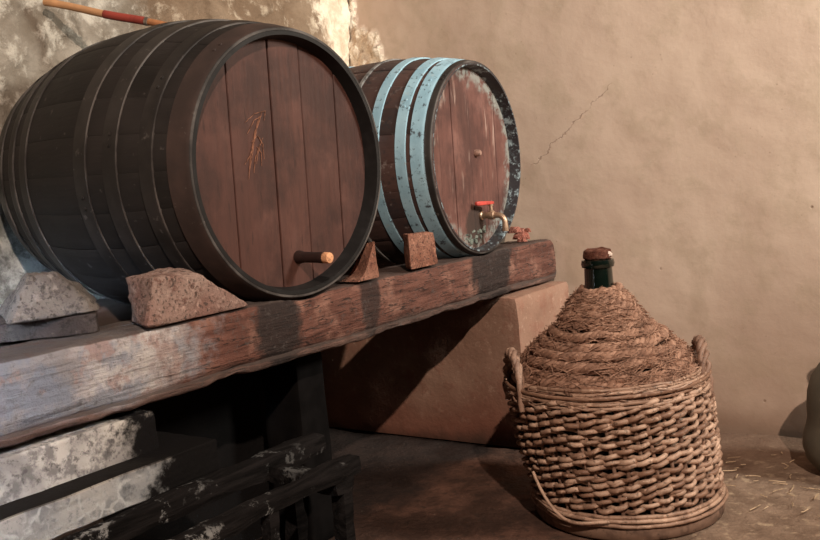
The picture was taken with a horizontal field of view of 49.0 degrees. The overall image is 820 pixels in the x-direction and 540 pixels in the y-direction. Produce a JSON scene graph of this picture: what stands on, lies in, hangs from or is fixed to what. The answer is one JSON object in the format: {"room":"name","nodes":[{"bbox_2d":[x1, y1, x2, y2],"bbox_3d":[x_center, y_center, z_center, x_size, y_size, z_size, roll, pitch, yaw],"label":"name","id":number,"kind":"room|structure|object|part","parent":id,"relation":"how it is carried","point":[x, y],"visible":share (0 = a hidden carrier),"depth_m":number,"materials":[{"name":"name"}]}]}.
{"room":"wine cellar","nodes":[
{"label":"wine cellar","id":0,"kind":"room"},
{"bbox_2d":[0,0,349,305],"bbox_3d":[-1.264,-0.553,2.276,0.096,2.750,3.620,-1,7,35],"label":"wall","id":1,"kind":"structure","parent":0,"point":[35,37],"depth_m":2.67,"materials":[{"name":"white stone"}]},
{"bbox_2d":[256,427,819,539],"bbox_3d":[0.839,0.763,1.010,5.200,0.011,3.600,-1,7,35],"label":"floor","id":2,"kind":"structure","parent":0,"point":[406,487],"depth_m":2.61,"materials":[{"name":"brown concrete"}]},
{"bbox_2d":[0,339,272,539],"bbox_3d":[-0.724,0.479,1.895,0.658,0.665,1.674,-1,7,35],"label":"wall","id":3,"kind":"structure","parent":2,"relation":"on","point":[62,483],"depth_m":1.71,"materials":[{"name":"grey stone"}]},
{"bbox_2d":[59,432,360,539],"bbox_3d":[-0.399,0.607,1.550,0.252,0.395,1.020,-1,7,35],"label":"rack","id":4,"kind":"object","parent":2,"relation":"on","point":[281,463],"visible":1,"depth_m":1.70,"materials":[{"name":"grey wood"}]},
{"bbox_3d":[-0.367,0.439,1.422,0.048,0.042,0.890,-1,7,35],"label":"rail","id":5,"kind":"part","parent":4,"relation":"part of","materials":[{"name":"grey wood"}]},
{"bbox_3d":[-0.235,0.602,1.598,0.034,0.368,0.044,-1,7,35],"label":"leg","id":6,"kind":"part","parent":4,"relation":"part of","materials":[{"name":"grey wood"}]},
{"bbox_3d":[-0.245,0.573,1.954,0.043,0.358,0.042,-1,7,35],"label":"leg","id":7,"kind":"part","parent":4,"relation":"part of","materials":[{"name":"grey wood"}]},
{"bbox_3d":[-0.124,0.576,1.764,0.046,0.368,0.051,-1,7,35],"label":"leg","id":8,"kind":"part","parent":4,"relation":"part of","materials":[{"name":"grey wood"}]},
{"bbox_2d":[261,351,333,539],"bbox_3d":[-0.292,0.458,2.377,0.137,0.520,0.109,-1,7,35],"label":"wooden post","id":9,"kind":"object","parent":2,"relation":"on","point":[294,390],"visible":0.44,"depth_m":2.33,"materials":[{"name":"black wood"}]},
{"bbox_2d":[321,281,568,447],"bbox_3d":[0.128,0.323,3.389,0.912,0.521,0.414,-1,7,35],"label":"pier","id":10,"kind":"object","parent":2,"relation":"on","point":[441,375],"visible":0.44,"depth_m":3.17,"materials":[{"name":"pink paint"}]},
{"bbox_2d":[96,265,388,326],"bbox_3d":[-0.698,0.135,2.617,0.211,0.159,2.440,-1,7,35],"label":"wooden beam","id":11,"kind":"structure","parent":10,"relation":"on","point":[110,311],"depth_m":2.35,"materials":[{"name":"brown wood"}]},
{"bbox_2d":[0,239,555,447],"bbox_3d":[-0.292,0.131,2.262,0.194,0.165,2.722,-1,7,35],"label":"wooden beam","id":12,"kind":"structure","parent":10,"relation":"on","point":[48,385],"depth_m":1.93,"materials":[{"name":"brown wood"}]},
{"bbox_2d":[0,312,99,342],"bbox_3d":[-0.851,0.111,1.901,0.323,0.041,0.436,-8,6,-26],"label":"flat slab","id":13,"kind":"object","parent":12,"relation":"on","point":[85,323],"visible":0.62,"depth_m":1.76,"materials":[{"name":"grey stone"}]},
{"bbox_2d":[0,271,100,324],"bbox_3d":[-0.736,0.042,1.850,0.205,0.090,0.298,-8,6,-28],"label":"stone","id":14,"kind":"object","parent":13,"relation":"on","point":[37,296],"visible":1,"depth_m":1.75,"materials":[{"name":"grey stone"}]},
{"bbox_2d":[125,267,247,327],"bbox_3d":[-0.484,0.047,1.909,0.118,0.106,0.286,-1,7,35],"label":"wedge stone","id":15,"kind":"object","parent":12,"relation":"on","point":[161,296],"visible":1,"depth_m":1.84,"materials":[{"name":"brown stone"}]},
{"bbox_2d":[0,19,380,304],"bbox_3d":[-0.569,-0.261,2.368,0.881,0.752,0.754,-1,7,35],"label":"wine barrel","id":16,"kind":"object","parent":12,"relation":"on","point":[243,156],"visible":0.88,"depth_m":2.09,"materials":[{"name":"brown wood"}]},
{"bbox_2d":[43,0,165,25],"bbox_3d":[-0.843,-0.709,2.488,0.377,0.131,0.025,-3,6,15],"label":"stick","id":17,"kind":"object","parent":16,"relation":"on","point":[146,21],"visible":0.91,"depth_m":2.48,"materials":[{"name":"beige wood"}]},
{"bbox_2d":[340,241,378,281],"bbox_3d":[-0.139,-0.022,2.363,0.071,0.096,0.092,-1,7,35],"label":"wedge stone","id":18,"kind":"object","parent":12,"relation":"on","point":[365,268],"visible":0.97,"depth_m":2.37,"materials":[{"name":"brown stone"}]},
{"bbox_2d":[403,232,437,268],"bbox_3d":[0.012,-0.058,2.581,0.068,0.100,0.139,-1,7,35],"label":"wedge","id":19,"kind":"object","parent":12,"relation":"on","point":[419,247],"visible":1,"depth_m":2.55,"materials":[{"name":"brown stone"}]},
{"bbox_2d":[349,57,520,265],"bbox_3d":[-0.030,-0.353,3.003,0.704,0.684,0.685,-1,7,35],"label":"wine barrel","id":20,"kind":"object","parent":12,"relation":"on","point":[447,132],"visible":0.66,"depth_m":2.76,"materials":[{"name":"brown wood"}]},
{"bbox_2d":[475,201,508,230],"bbox_3d":[0.253,-0.171,2.875,0.099,0.102,0.083,-1,7,35],"label":"tap","id":21,"kind":"object","parent":20,"relation":"on","point":[481,215],"depth_m":2.89,"materials":[{"name":"gold metal"}]},
{"bbox_2d":[507,227,530,241],"bbox_3d":[0.394,-0.130,3.196,0.073,0.056,0.097,-1,7,35],"label":"fragment","id":22,"kind":"object","parent":12,"relation":"on","point":[521,234],"visible":1,"depth_m":3.17,"materials":[{"name":"brown stone"}]},
{"bbox_2d":[502,247,728,539],"bbox_3d":[0.534,0.290,2.413,0.569,0.706,0.543,-7,6,-17],"label":"wicker demijohn","id":23,"kind":"object","parent":2,"relation":"on","point":[616,419],"visible":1,"depth_m":2.23,"materials":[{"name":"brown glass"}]},
{"bbox_3d":[0.273,0.284,2.378,0.037,0.161,0.185,-5,6,-5],"label":"handle","id":24,"kind":"part","parent":23,"relation":"part of","materials":[{"name":"brown wicker"}]},
{"bbox_3d":[0.767,0.246,2.385,0.038,0.151,0.184,-4,6,6],"label":"handle","id":25,"kind":"part","parent":23,"relation":"part of","materials":[{"name":"brown wicker"}]},
{"bbox_2d":[723,452,819,516],"bbox_3d":[1.139,0.584,2.487,1.018,0.006,0.562,-1,7,35],"label":"straw","id":26,"kind":"object","parent":2,"relation":"on","point":[783,482],"visible":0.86,"depth_m":2.51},
{"bbox_2d":[802,362,819,470],"bbox_3d":[1.249,0.353,2.527,0.282,0.440,0.282,-1,7,35],"label":"jug","id":27,"kind":"object","parent":2,"relation":"on","point":[810,442],"visible":1,"depth_m":2.52,"materials":[{"name":"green ceramic"}]},
{"bbox_2d":[347,0,819,437],"bbox_3d":[1.720,-0.818,2.390,4.930,2.750,0.053,-1,7,35],"label":"wall","id":28,"kind":"structure","parent":0,"point":[680,139],"depth_m":3.05,"materials":[{"name":"paint"}]}
]}

